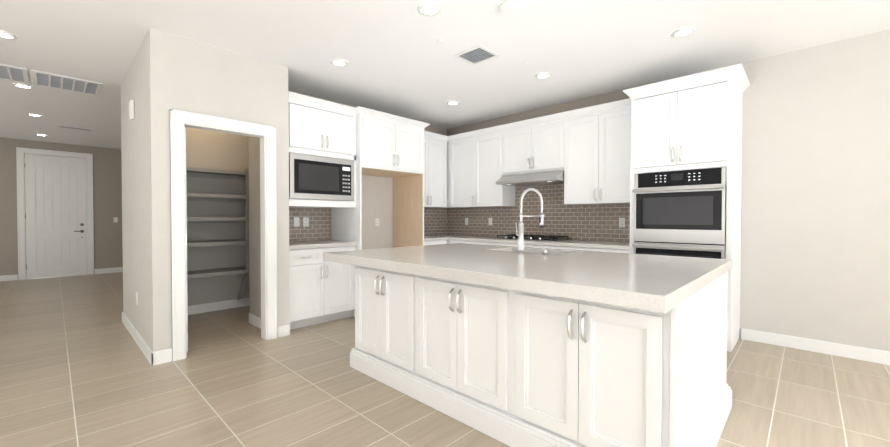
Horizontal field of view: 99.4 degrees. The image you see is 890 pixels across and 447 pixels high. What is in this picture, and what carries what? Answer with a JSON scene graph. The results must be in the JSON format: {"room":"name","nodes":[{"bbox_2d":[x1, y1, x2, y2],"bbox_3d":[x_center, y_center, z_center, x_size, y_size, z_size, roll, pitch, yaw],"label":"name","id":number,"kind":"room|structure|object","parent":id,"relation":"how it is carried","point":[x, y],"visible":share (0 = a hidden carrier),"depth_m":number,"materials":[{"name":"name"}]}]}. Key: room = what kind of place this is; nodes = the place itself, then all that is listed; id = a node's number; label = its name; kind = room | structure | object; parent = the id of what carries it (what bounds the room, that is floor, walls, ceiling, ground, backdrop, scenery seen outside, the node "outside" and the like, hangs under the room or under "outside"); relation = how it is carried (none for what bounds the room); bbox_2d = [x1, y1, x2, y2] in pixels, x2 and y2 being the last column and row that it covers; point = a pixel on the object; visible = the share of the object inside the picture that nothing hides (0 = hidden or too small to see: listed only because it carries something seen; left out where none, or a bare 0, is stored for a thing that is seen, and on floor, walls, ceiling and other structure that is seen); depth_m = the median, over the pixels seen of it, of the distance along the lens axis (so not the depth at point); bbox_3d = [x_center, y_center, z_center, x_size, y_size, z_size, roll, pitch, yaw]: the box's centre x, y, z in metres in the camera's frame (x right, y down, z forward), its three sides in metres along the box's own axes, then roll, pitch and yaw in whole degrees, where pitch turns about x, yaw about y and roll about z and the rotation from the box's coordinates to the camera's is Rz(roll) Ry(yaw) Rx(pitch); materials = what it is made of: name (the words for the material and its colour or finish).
{"room":"kitchen","nodes":[
{"label":"kitchen","id":0,"kind":"room"},
{"bbox_2d":[0,137,122,275],"bbox_3d":[-8.729,-0.266,7.035,0.120,2.750,6.400,1,1,44],"label":"wall","id":1,"kind":"structure","parent":0,"point":[107,193],"depth_m":8.16,"materials":[{"name":"beige paint"}]},
{"bbox_2d":[16,147,93,279],"bbox_3d":[-7.995,-0.195,7.780,0.150,2.588,1.086,1,1,44],"label":"door frame","id":2,"kind":"structure","parent":1,"relation":"attached to","point":[21,209],"depth_m":7.49,"materials":[{"name":"white paint"}]},
{"bbox_2d":[25,154,86,278],"bbox_3d":[-7.967,-0.147,7.746,0.104,2.468,0.882,1,1,44],"label":"entry door","id":3,"kind":"structure","parent":1,"relation":"in","point":[55,216],"depth_m":7.74,"materials":[{"name":"white wood"}]},
{"bbox_2d":[0,267,122,280],"bbox_3d":[-8.722,1.054,6.963,0.014,0.111,6.280,1,1,44],"label":"baseboard","id":4,"kind":"structure","parent":1,"relation":"attached to","point":[97,271],"depth_m":8.20,"materials":[{"name":"white paint"}]},
{"bbox_2d":[121,34,150,347],"bbox_3d":[-3.079,-0.222,3.821,1.780,2.750,0.120,1,1,44],"label":"wall","id":5,"kind":"structure","parent":0,"point":[135,199],"depth_m":3.62,"materials":[{"name":"beige paint"}]},
{"bbox_2d":[129,100,133,119],"bbox_3d":[-3.054,-1.105,3.676,0.100,0.180,0.032,1,1,44],"label":"door chime","id":6,"kind":"object","parent":5,"relation":"attached to","point":[131,109],"visible":0.98,"depth_m":3.64,"materials":[{"name":"white plastic"}]},
{"bbox_2d":[122,312,155,365],"bbox_3d":[-3.080,1.099,3.751,1.928,0.111,0.020,1,1,44],"label":"baseboard","id":7,"kind":"structure","parent":5,"relation":"attached to","point":[149,354],"depth_m":3.46,"materials":[{"name":"white paint"}]},
{"bbox_2d":[185,127,244,305],"bbox_3d":[-2.740,-0.242,5.320,0.190,2.750,2.510,1,1,44],"label":"wall","id":8,"kind":"structure","parent":0,"point":[216,150],"depth_m":4.92,"materials":[{"name":"paint"}]},
{"bbox_2d":[186,167,248,299],"bbox_3d":[-2.553,0.206,5.072,0.400,1.860,2.372,1,1,44],"label":"pantry shelves","id":9,"kind":"object","parent":8,"relation":"attached to","point":[214,173],"visible":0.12,"depth_m":4.74,"materials":[{"name":"white wood"}]},
{"bbox_2d":[147,28,289,351],"bbox_3d":[-2.044,-0.217,3.526,0.120,2.750,1.130,1,1,44],"label":"wall","id":10,"kind":"structure","parent":0,"point":[188,75],"depth_m":3.28,"materials":[{"name":"beige paint"}]},
{"bbox_2d":[185,128,187,351],"bbox_3d":[-2.532,0.145,3.610,0.692,1.998,0.120,1,1,44],"label":"pantry door","id":11,"kind":"structure","parent":10,"relation":"in","point":[186,243],"depth_m":3.36,"materials":[{"name":"white wood"}]},
{"bbox_2d":[170,109,276,361],"bbox_3d":[-2.038,0.099,3.518,0.150,2.118,0.867,1,1,44],"label":"door frame","id":12,"kind":"structure","parent":10,"relation":"attached to","point":[180,120],"depth_m":3.40,"materials":[{"name":"white paint"}]},
{"bbox_2d":[288,96,359,155],"bbox_3d":[-1.573,-1.043,4.435,0.620,0.535,0.846,1,1,44],"label":"upper cabinet","id":13,"kind":"object","parent":10,"relation":"attached to","point":[312,127],"depth_m":4.21,"materials":[{"name":"white wood"}]},
{"bbox_2d":[289,148,359,203],"bbox_3d":[-1.572,-0.520,4.442,0.622,0.511,0.846,1,1,44],"label":"microwave","id":14,"kind":"object","parent":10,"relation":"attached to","point":[314,177],"depth_m":4.22,"materials":[{"name":"silver metal"}]},
{"bbox_2d":[245,136,248,297],"bbox_3d":[-1.704,-0.237,4.941,0.012,2.750,1.620,1,1,44],"label":"wall","id":15,"kind":"structure","parent":0,"point":[246,137],"depth_m":5.20,"materials":[{"name":"paint"}]},
{"bbox_2d":[188,297,260,328],"bbox_3d":[-2.140,1.086,4.678,1.590,0.111,2.390,1,1,44],"label":"baseboard","id":16,"kind":"structure","parent":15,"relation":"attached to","point":[254,320],"depth_m":4.88,"materials":[{"name":"white paint"}]},
{"bbox_2d":[249,136,260,317],"bbox_3d":[-1.978,-0.226,4.165,0.670,2.750,0.122,1,1,44],"label":"wall","id":17,"kind":"structure","parent":0,"point":[254,142],"depth_m":4.23,"materials":[{"name":"paint"}]},
{"bbox_2d":[297,175,429,249],"bbox_3d":[-1.071,-0.245,5.505,0.120,2.750,3.068,1,1,44],"label":"wall","id":18,"kind":"structure","parent":0,"point":[376,196],"depth_m":5.50,"materials":[{"name":"beige paint"}]},
{"bbox_2d":[289,208,330,241],"bbox_3d":[-1.786,0.014,4.669,0.008,0.413,0.822,1,1,44],"label":"backsplash","id":19,"kind":"structure","parent":18,"relation":"attached to","point":[318,228],"depth_m":4.77,"materials":[{"name":"tile"}]},
{"bbox_2d":[294,217,299,226],"bbox_3d":[-1.816,-0.018,4.621,0.011,0.114,0.070,1,1,44],"label":"outlet","id":20,"kind":"object","parent":19,"relation":"attached to","point":[296,219],"depth_m":4.62,"materials":[{"name":"white plastic"}]},
{"bbox_2d":[303,217,308,226],"bbox_3d":[-1.734,-0.019,4.708,0.009,0.114,0.070,1,1,44],"label":"outlet","id":21,"kind":"object","parent":19,"relation":"attached to","point":[305,222],"depth_m":4.70,"materials":[{"name":"white plastic"}]},
{"bbox_2d":[375,218,378,225],"bbox_3d":[-0.985,-0.020,5.500,0.010,0.114,0.070,1,1,44],"label":"outlet","id":22,"kind":"object","parent":18,"relation":"attached to","point":[376,221],"visible":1,"depth_m":5.49,"materials":[{"name":"white plastic"}]},
{"bbox_2d":[360,112,423,179],"bbox_3d":[-0.889,-1.002,5.089,0.700,0.635,0.996,1,1,44],"label":"upper cabinet","id":23,"kind":"object","parent":18,"relation":"attached to","point":[393,149],"depth_m":4.82,"materials":[{"name":"white wood"}]},
{"bbox_2d":[392,136,447,207],"bbox_3d":[-0.368,-0.793,5.901,0.330,1.076,0.845,1,1,44],"label":"upper cabinet","id":24,"kind":"object","parent":18,"relation":"attached to","point":[430,190],"depth_m":5.79,"materials":[{"name":"white wood"}]},
{"bbox_2d":[424,208,446,235],"bbox_3d":[-0.369,-0.029,6.142,0.008,0.458,1.158,1,1,44],"label":"backsplash","id":25,"kind":"structure","parent":18,"relation":"attached to","point":[435,221],"depth_m":6.35,"materials":[{"name":"tile"}]},
{"bbox_2d":[0,272,889,446],"bbox_3d":[-1.246,1.234,1.620,18.800,0.100,9.540,1,1,44],"label":"floor","id":26,"kind":"structure","parent":0,"point":[77,369],"depth_m":2.64,"materials":[{"name":"tile"}]},
{"bbox_2d":[29,274,86,278],"bbox_3d":[-7.998,1.093,7.801,0.096,0.011,0.874,1,1,44],"label":"threshold","id":27,"kind":"object","parent":26,"relation":"on","point":[57,276],"visible":0.71,"depth_m":7.77,"materials":[{"name":"silver metal"}]},
{"bbox_2d":[289,244,359,329],"bbox_3d":[-1.580,0.704,4.466,0.601,0.880,0.846,1,1,44],"label":"base cabinet","id":28,"kind":"object","parent":26,"relation":"on","point":[320,290],"depth_m":4.22,"materials":[{"name":"white wood"}]},
{"bbox_2d":[289,240,355,247],"bbox_3d":[-1.571,0.244,4.451,0.626,0.040,0.846,1,1,44],"label":"countertop","id":29,"kind":"structure","parent":28,"relation":"on","point":[322,243],"depth_m":4.35,"materials":[{"name":"white stone"}]},
{"bbox_2d":[392,240,447,247],"bbox_3d":[-0.373,0.687,5.721,0.601,0.880,0.548,1,1,44],"label":"base cabinet","id":30,"kind":"object","parent":26,"relation":"on","point":[395,243],"depth_m":5.49,"materials":[{"name":"white wood"}]},
{"bbox_2d":[392,236,447,239],"bbox_3d":[-0.364,0.227,5.706,0.626,0.040,0.548,1,1,44],"label":"countertop","id":31,"kind":"structure","parent":30,"relation":"on","point":[393,237],"depth_m":5.53,"materials":[{"name":"white stone"}]},
{"bbox_2d":[448,240,487,244],"bbox_3d":[0.551,0.687,5.667,0.751,0.880,0.600,1,1,44],"label":"base cabinet","id":32,"kind":"object","parent":26,"relation":"on","point":[449,241],"depth_m":5.45,"materials":[{"name":"white wood"}]},
{"bbox_2d":[488,244,555,248],"bbox_3d":[1.171,0.696,5.071,0.970,0.880,0.600,1,1,44],"label":"base cabinet","id":33,"kind":"object","parent":26,"relation":"on","point":[552,246],"depth_m":4.69,"materials":[{"name":"white wood"}]},
{"bbox_2d":[350,264,731,446],"bbox_3d":[0.519,0.735,2.724,2.337,0.868,1.351,1,1,44],"label":"kitchen island","id":34,"kind":"object","parent":26,"relation":"on","point":[520,345],"depth_m":1.95,"materials":[{"name":"white wood"}]},
{"bbox_2d":[323,244,731,315],"bbox_3d":[0.470,0.269,2.783,2.452,0.062,1.646,1,1,44],"label":"island countertop","id":35,"kind":"structure","parent":34,"relation":"on","point":[641,282],"depth_m":2.08,"materials":[{"name":"white stone"}]},
{"bbox_2d":[515,188,544,251],"bbox_3d":[0.683,-0.026,3.063,0.144,0.521,0.271,1,1,44],"label":"faucet","id":36,"kind":"object","parent":35,"relation":"on","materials":[{"name":"silver metal"}]},
{"bbox_2d":[715,308,718,329],"bbox_3d":[1.582,0.556,2.193,0.010,0.114,0.070,1,1,44],"label":"outlet","id":37,"kind":"object","parent":34,"relation":"attached to","point":[716,309],"depth_m":2.18,"materials":[{"name":"white plastic"}]},
{"bbox_2d":[556,248,627,252],"bbox_3d":[1.826,0.704,4.441,0.848,0.880,0.600,1,1,44],"label":"base cabinet","id":38,"kind":"object","parent":26,"relation":"on","point":[618,250],"depth_m":4.12,"materials":[{"name":"white wood"}]},
{"bbox_2d":[448,236,627,247],"bbox_3d":[0.971,0.233,5.239,3.197,0.040,0.625,1,1,44],"label":"countertop","id":39,"kind":"structure","parent":38,"relation":"on","point":[487,239],"depth_m":4.65,"materials":[{"name":"white stone"}]},
{"bbox_2d":[628,72,743,351],"bbox_3d":[2.422,-0.075,3.822,0.850,2.455,0.650,1,1,44],"label":"tall cabinet","id":40,"kind":"object","parent":26,"relation":"on","point":[663,159],"depth_m":3.54,"materials":[{"name":"white wood"}]},
{"bbox_2d":[632,164,727,291],"bbox_3d":[2.403,0.154,3.805,0.752,1.323,0.606,1,1,44],"label":"wall oven","id":41,"kind":"object","parent":40,"relation":"in","point":[683,212],"depth_m":3.55,"materials":[{"name":"silver metal"}]},
{"bbox_2d":[0,0,889,148],"bbox_3d":[-1.246,-1.616,1.581,18.800,0.100,9.540,1,1,44],"label":"ceiling","id":42,"kind":"structure","parent":0,"point":[399,58],"depth_m":3.35,"materials":[{"name":"paint"}]},
{"bbox_2d":[0,31,16,39],"bbox_3d":[-3.710,-1.581,3.160,0.170,0.009,0.170,1,1,44],"label":"recessed light","id":43,"kind":"object","parent":42,"relation":"in","point":[5,35],"visible":0.94,"depth_m":3.18,"materials":[{"name":"white"}]},
{"bbox_2d":[0,64,28,83],"bbox_3d":[-4.722,-1.590,3.904,0.610,0.012,0.550,1,1,44],"label":"ceiling vent","id":44,"kind":"object","parent":42,"relation":"in","point":[13,73],"visible":1,"depth_m":4.01,"materials":[{"name":"grey metal"}]},
{"bbox_2d":[13,83,33,88],"bbox_3d":[-4.908,-1.598,4.396,0.170,0.009,0.170,1,1,44],"label":"recessed light","id":45,"kind":"object","parent":42,"relation":"in","point":[23,86],"visible":0.98,"depth_m":4.39,"materials":[{"name":"white"}]},
{"bbox_2d":[26,113,42,116],"bbox_3d":[-6.113,-1.615,5.624,0.170,0.009,0.170,1,1,44],"label":"recessed light","id":46,"kind":"object","parent":42,"relation":"in","point":[32,114],"visible":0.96,"depth_m":5.62,"materials":[{"name":"white"}]},
{"bbox_2d":[31,70,102,95],"bbox_3d":[-4.319,-1.596,4.322,0.610,0.012,0.550,1,1,44],"label":"ceiling vent","id":47,"kind":"object","parent":42,"relation":"in","point":[56,81],"visible":1,"depth_m":4.29,"materials":[{"name":"grey metal"}]},
{"bbox_2d":[58,125,92,130],"bbox_3d":[-6.302,-1.625,6.444,0.170,0.012,0.420,1,1,44],"label":"ceiling vent","id":48,"kind":"object","parent":42,"relation":"in","point":[70,127],"visible":1,"depth_m":6.43,"materials":[{"name":"grey metal"}]},
{"bbox_2d":[330,59,347,66],"bbox_3d":[-1.048,-1.589,3.735,0.170,0.009,0.170,1,1,44],"label":"recessed light","id":49,"kind":"object","parent":42,"relation":"in","point":[339,62],"visible":1,"depth_m":3.72,"materials":[{"name":"white"}]},
{"bbox_2d":[418,3,440,15],"bbox_3d":[-0.117,-1.576,2.785,0.170,0.009,0.170,1,1,44],"label":"recessed light","id":50,"kind":"object","parent":42,"relation":"in","point":[428,9],"visible":1,"depth_m":2.78,"materials":[{"name":"white"}]},
{"bbox_2d":[447,101,458,104],"bbox_3d":[0.108,-1.607,5.038,0.170,0.009,0.170,1,1,44],"label":"recessed light","id":51,"kind":"object","parent":42,"relation":"in","point":[452,102],"visible":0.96,"depth_m":5.03,"materials":[{"name":"white"}]},
{"bbox_2d":[453,45,499,65],"bbox_3d":[0.299,-1.585,3.563,0.320,0.012,0.300,1,1,44],"label":"ceiling vent","id":52,"kind":"object","parent":42,"relation":"in","point":[476,55],"visible":0.98,"depth_m":3.55,"materials":[{"name":"grey metal"}]},
{"bbox_2d":[499,1,517,15],"bbox_3d":[0.464,-1.562,2.754,0.140,0.035,0.140,1,1,44],"label":"smoke detector","id":53,"kind":"object","parent":42,"relation":"attached to","point":[510,8],"visible":0.98,"depth_m":2.72,"materials":[{"name":"white plastic"}]},
{"bbox_2d":[535,72,551,78],"bbox_3d":[1.060,-1.594,4.066,0.170,0.009,0.170,1,1,44],"label":"recessed light","id":54,"kind":"object","parent":42,"relation":"in","point":[542,75],"visible":0.98,"depth_m":4.06,"materials":[{"name":"white"}]},
{"bbox_2d":[671,27,695,37],"bbox_3d":[1.977,-1.581,3.129,0.170,0.009,0.170,1,1,44],"label":"recessed light","id":55,"kind":"object","parent":42,"relation":"in","point":[683,32],"visible":0.98,"depth_m":3.12,"materials":[{"name":"white"}]},
{"bbox_2d":[288,85,643,135],"bbox_3d":[0.116,-1.454,4.347,3.169,0.299,3.065,1,1,44],"label":"crown molding","id":56,"kind":"structure","parent":0,"point":[585,102],"depth_m":5.29,"materials":[{"name":"white wood"}]},
{"bbox_2d":[466,30,889,351],"bbox_3d":[4.265,-0.204,2.585,11.860,2.750,0.120,1,1,44],"label":"wall","id":57,"kind":"structure","parent":0,"point":[815,229],"depth_m":3.38,"materials":[{"name":"beige paint"}]},
{"bbox_2d":[448,128,515,207],"bbox_3d":[0.559,-0.792,5.827,1.028,1.076,0.330,1,1,44],"label":"upper cabinet","id":58,"kind":"object","parent":57,"relation":"attached to","point":[476,178],"depth_m":5.66,"materials":[{"name":"white wood"}]},
{"bbox_2d":[504,116,563,179],"bbox_3d":[1.265,-0.998,5.145,0.931,0.645,0.330,1,1,44],"label":"upper cabinet","id":59,"kind":"object","parent":57,"relation":"attached to","point":[537,149],"depth_m":4.99,"materials":[{"name":"white wood"}]},
{"bbox_2d":[496,170,563,186],"bbox_3d":[1.205,-0.604,5.088,0.922,0.141,0.503,1,1,44],"label":"range hood","id":60,"kind":"object","parent":59,"relation":"attached to","point":[533,177],"depth_m":4.97,"materials":[{"name":"silver metal"}]},
{"bbox_2d":[447,183,629,241],"bbox_3d":[1.189,-0.167,5.453,3.186,0.753,0.008,1,1,44],"label":"backsplash","id":61,"kind":"structure","parent":57,"relation":"attached to","point":[599,222],"depth_m":5.21,"materials":[{"name":"tile"}]},
{"bbox_2d":[619,218,624,226],"bbox_3d":[2.129,-0.012,4.536,0.070,0.114,0.010,1,1,44],"label":"outlet","id":62,"kind":"object","parent":61,"relation":"attached to","point":[621,222],"depth_m":4.53,"materials":[{"name":"white plastic"}]},
{"bbox_2d":[564,104,627,204],"bbox_3d":[1.913,-0.774,4.525,0.868,1.076,0.330,1,1,44],"label":"upper cabinet","id":63,"kind":"object","parent":57,"relation":"attached to","point":[595,143],"depth_m":4.42,"materials":[{"name":"white wood"}]},
{"bbox_2d":[741,328,889,364],"bbox_3d":[5.682,1.135,1.147,7.560,0.111,0.014,1,1,44],"label":"baseboard","id":64,"kind":"structure","parent":57,"relation":"attached to","point":[850,351],"depth_m":3.38,"materials":[{"name":"white paint"}]}
]}

